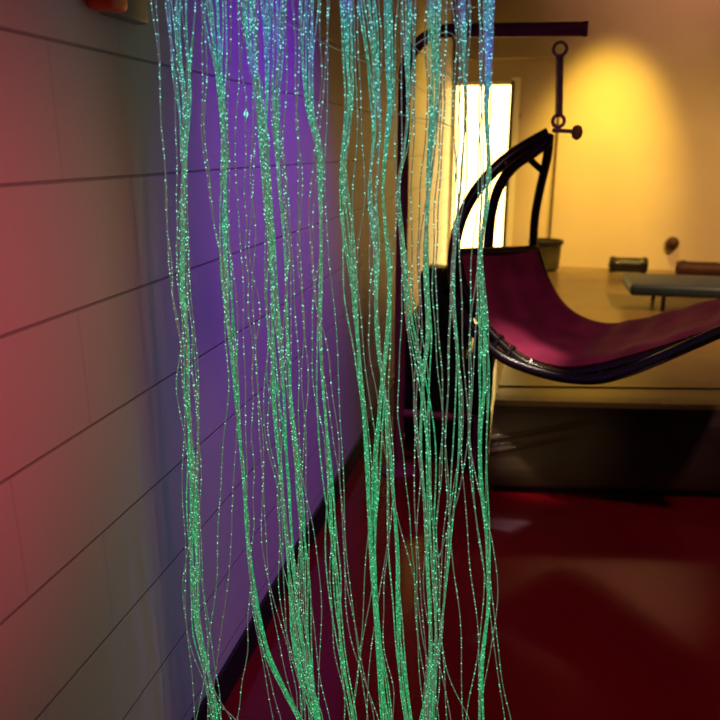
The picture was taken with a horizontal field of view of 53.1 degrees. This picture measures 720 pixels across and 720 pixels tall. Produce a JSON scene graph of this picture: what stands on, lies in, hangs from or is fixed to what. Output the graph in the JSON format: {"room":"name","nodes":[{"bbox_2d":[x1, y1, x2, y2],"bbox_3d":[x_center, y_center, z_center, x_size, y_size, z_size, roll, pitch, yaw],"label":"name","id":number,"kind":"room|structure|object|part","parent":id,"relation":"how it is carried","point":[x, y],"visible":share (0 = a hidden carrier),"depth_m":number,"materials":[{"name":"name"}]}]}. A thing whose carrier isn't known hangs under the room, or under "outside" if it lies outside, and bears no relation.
{"room":"care facility","nodes":[
{"label":"care facility","id":0,"kind":"room"},
{"bbox_2d":[0,0,454,719],"bbox_3d":[-0.159,-1.344,2.528,0.150,3.950,8.600,4,17,12],"label":"wall","id":1,"kind":"structure","parent":0,"point":[93,624],"depth_m":1.41,"materials":[{"name":"paint"}]},
{"bbox_2d":[86,0,147,24],"bbox_3d":[-0.394,-0.640,1.184,0.050,0.142,0.154,4,17,12],"label":"fire alarm","id":2,"kind":"object","parent":1,"relation":"attached to","point":[135,12],"visible":1,"depth_m":1.20,"materials":[{"name":"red plastic"}]},
{"bbox_2d":[192,378,393,719],"bbox_3d":[-0.111,0.546,2.924,0.012,0.100,8.320,4,17,12],"label":"baseboard","id":3,"kind":"structure","parent":1,"relation":"attached to","point":[234,665],"depth_m":2.22,"materials":[{"name":"black rubber"}]},
{"bbox_2d":[150,0,510,719],"bbox_3d":[-0.027,-0.092,1.262,0.799,2.257,0.260,4,17,12],"label":"curtain","id":4,"kind":"object","parent":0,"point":[430,677],"visible":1,"depth_m":1.25,"materials":[{"name":"green plastic"}]},
{"bbox_2d":[218,318,719,719],"bbox_3d":[1.816,0.725,2.671,4.300,0.100,9.000,4,17,12],"label":"floor","id":5,"kind":"structure","parent":0,"point":[608,608],"depth_m":2.28,"materials":[{"name":"red plastic"}]},
{"bbox_2d":[404,264,497,441],"bbox_3d":[0.479,-0.068,3.728,0.438,0.816,0.595,4,17,12],"label":"armchair","id":6,"kind":"object","parent":5,"relation":"on","point":[443,291],"visible":0.38,"depth_m":3.54,"materials":[{"name":"black leather"}]},
{"bbox_2d":[419,337,473,387],"bbox_3d":[0.468,0.001,3.697,0.278,0.150,0.495,4,17,12],"label":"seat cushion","id":7,"kind":"object","parent":6,"relation":"on","point":[434,383],"depth_m":3.48,"materials":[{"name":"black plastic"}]},
{"bbox_2d":[420,264,473,338],"bbox_3d":[0.469,-0.258,3.886,0.288,0.500,0.200,4,17,12],"label":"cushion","id":8,"kind":"object","parent":6,"relation":"on","point":[443,300],"depth_m":3.79,"materials":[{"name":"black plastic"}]},
{"bbox_2d":[439,265,463,296],"bbox_3d":[0.558,-0.417,3.754,0.278,0.160,0.220,4,17,12],"label":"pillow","id":9,"kind":"object","parent":6,"relation":"on","point":[444,291],"depth_m":3.70,"materials":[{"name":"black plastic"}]},
{"bbox_2d":[379,21,588,478],"bbox_3d":[0.470,-0.382,2.971,0.768,1.853,0.168,1,16,5],"label":"stand","id":10,"kind":"object","parent":5,"relation":"on","point":[518,29],"visible":0.7,"depth_m":2.93,"materials":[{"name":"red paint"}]},
{"bbox_3d":[0.172,0.475,3.252,0.170,0.050,0.170,4,17,12],"label":"foot plate","id":11,"kind":"part","parent":10,"relation":"part of","materials":[{"name":"red paint"}]},
{"bbox_3d":[0.505,0.387,3.148,0.028,0.277,0.027,4,17,12],"label":"cross bar post","id":12,"kind":"part","parent":10,"relation":"part of","materials":[{"name":"metal"}]},
{"bbox_3d":[0.586,-1.237,2.699,0.516,0.054,0.050,1,16,3],"label":"arm","id":13,"kind":"part","parent":10,"relation":"part of","materials":[{"name":"red paint"}]},
{"bbox_2d":[551,40,582,139],"bbox_3d":[0.794,-1.027,2.748,0.135,0.359,0.054,10,19,30],"label":"spring","id":14,"kind":"object","parent":10,"relation":"hanging from","point":[576,132],"visible":1,"depth_m":2.76,"materials":[{"name":"metal"}]},
{"bbox_3d":[0.763,-1.052,2.758,0.037,0.224,0.014,-13,21,-37],"label":"rod","id":15,"kind":"part","parent":14,"relation":"part of","materials":[{"name":"metal"}]},
{"bbox_3d":[0.835,-0.876,2.772,0.044,0.056,0.044,4,17,12],"label":"knob","id":16,"kind":"part","parent":14,"relation":"part of","materials":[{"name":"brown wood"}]},
{"bbox_2d":[447,128,719,384],"bbox_3d":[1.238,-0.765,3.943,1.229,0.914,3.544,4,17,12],"label":"lounger","id":17,"kind":"object","parent":14,"relation":"hanging from","point":[526,311],"visible":0.94,"depth_m":2.85,"materials":[{"name":"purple fabric"}]},
{"bbox_3d":[1.194,-0.270,3.097,0.955,0.335,0.032,11,20,33],"label":"rail","id":18,"kind":"part","parent":17,"relation":"part of","materials":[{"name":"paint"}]},
{"bbox_3d":[0.827,-0.126,2.598,1.100,0.424,0.032,11,20,33],"label":"rail","id":19,"kind":"part","parent":17,"relation":"part of","materials":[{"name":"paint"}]},
{"bbox_2d":[462,250,719,368],"bbox_3d":[1.005,-0.212,2.847,1.092,0.441,0.624,11,20,33],"label":"cushion","id":20,"kind":"object","parent":17,"relation":"on","point":[526,311],"depth_m":2.88,"materials":[{"name":"purple fabric"}]},
{"bbox_2d":[488,267,719,496],"bbox_3d":[2.489,-0.058,4.487,3.119,0.374,3.923,4,17,12],"label":"platform","id":21,"kind":"object","parent":5,"relation":"on","point":[656,430],"visible":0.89,"depth_m":3.00,"materials":[{"name":"brown plastic"}]},
{"bbox_2d":[528,238,563,270],"bbox_3d":[1.618,-0.920,6.295,0.300,0.262,0.300,4,17,12],"label":"tub","id":22,"kind":"object","parent":21,"relation":"on","point":[550,248],"visible":0.6,"depth_m":6.18,"materials":[{"name":"green plastic"}]},
{"bbox_2d":[608,256,647,272],"bbox_3d":[2.275,-0.808,6.119,0.311,0.145,0.145,4,17,12],"label":"bolster cushion","id":23,"kind":"object","parent":21,"relation":"on","point":[615,264],"visible":1,"depth_m":6.07,"materials":[{"name":"black leather"}]},
{"bbox_2d":[621,273,719,310],"bbox_3d":[2.449,-0.434,4.799,1.300,0.178,0.500,4,17,12],"label":"bench","id":24,"kind":"object","parent":21,"relation":"on","point":[641,284],"visible":1,"depth_m":4.69,"materials":[{"name":"grey leather"}]},
{"bbox_3d":[1.988,-0.377,4.721,0.026,0.113,0.026,-3,17,-9],"label":"leg","id":25,"kind":"part","parent":24,"relation":"part of","materials":[{"name":"black metal"}]},
{"bbox_2d":[675,260,719,275],"bbox_3d":[2.838,-0.731,5.848,0.511,0.149,0.149,4,17,12],"label":"bolster cushion","id":26,"kind":"object","parent":21,"relation":"on","point":[683,267],"visible":0.82,"depth_m":5.82,"materials":[{"name":"brown leather"}]},
{"bbox_2d":[447,0,719,269],"bbox_3d":[2.725,-2.351,5.949,3.900,3.950,0.170,4,17,12],"label":"wall","id":27,"kind":"structure","parent":0,"point":[642,87],"depth_m":6.10,"materials":[{"name":"beige paint"}]},
{"bbox_2d":[447,77,520,256],"bbox_3d":[1.117,-1.516,6.590,0.583,1.985,0.100,4,17,12],"label":"window","id":28,"kind":"structure","parent":27,"relation":"in","point":[505,98],"depth_m":6.47,"materials":[{"name":"white glass"}]},
{"bbox_2d":[665,236,679,249],"bbox_3d":[2.701,-1.007,6.221,0.120,0.120,0.104,4,17,12],"label":"wall fitting","id":29,"kind":"object","parent":27,"relation":"attached to","point":[672,242],"visible":1,"depth_m":6.20,"materials":[{"name":"red plastic"}]}
]}

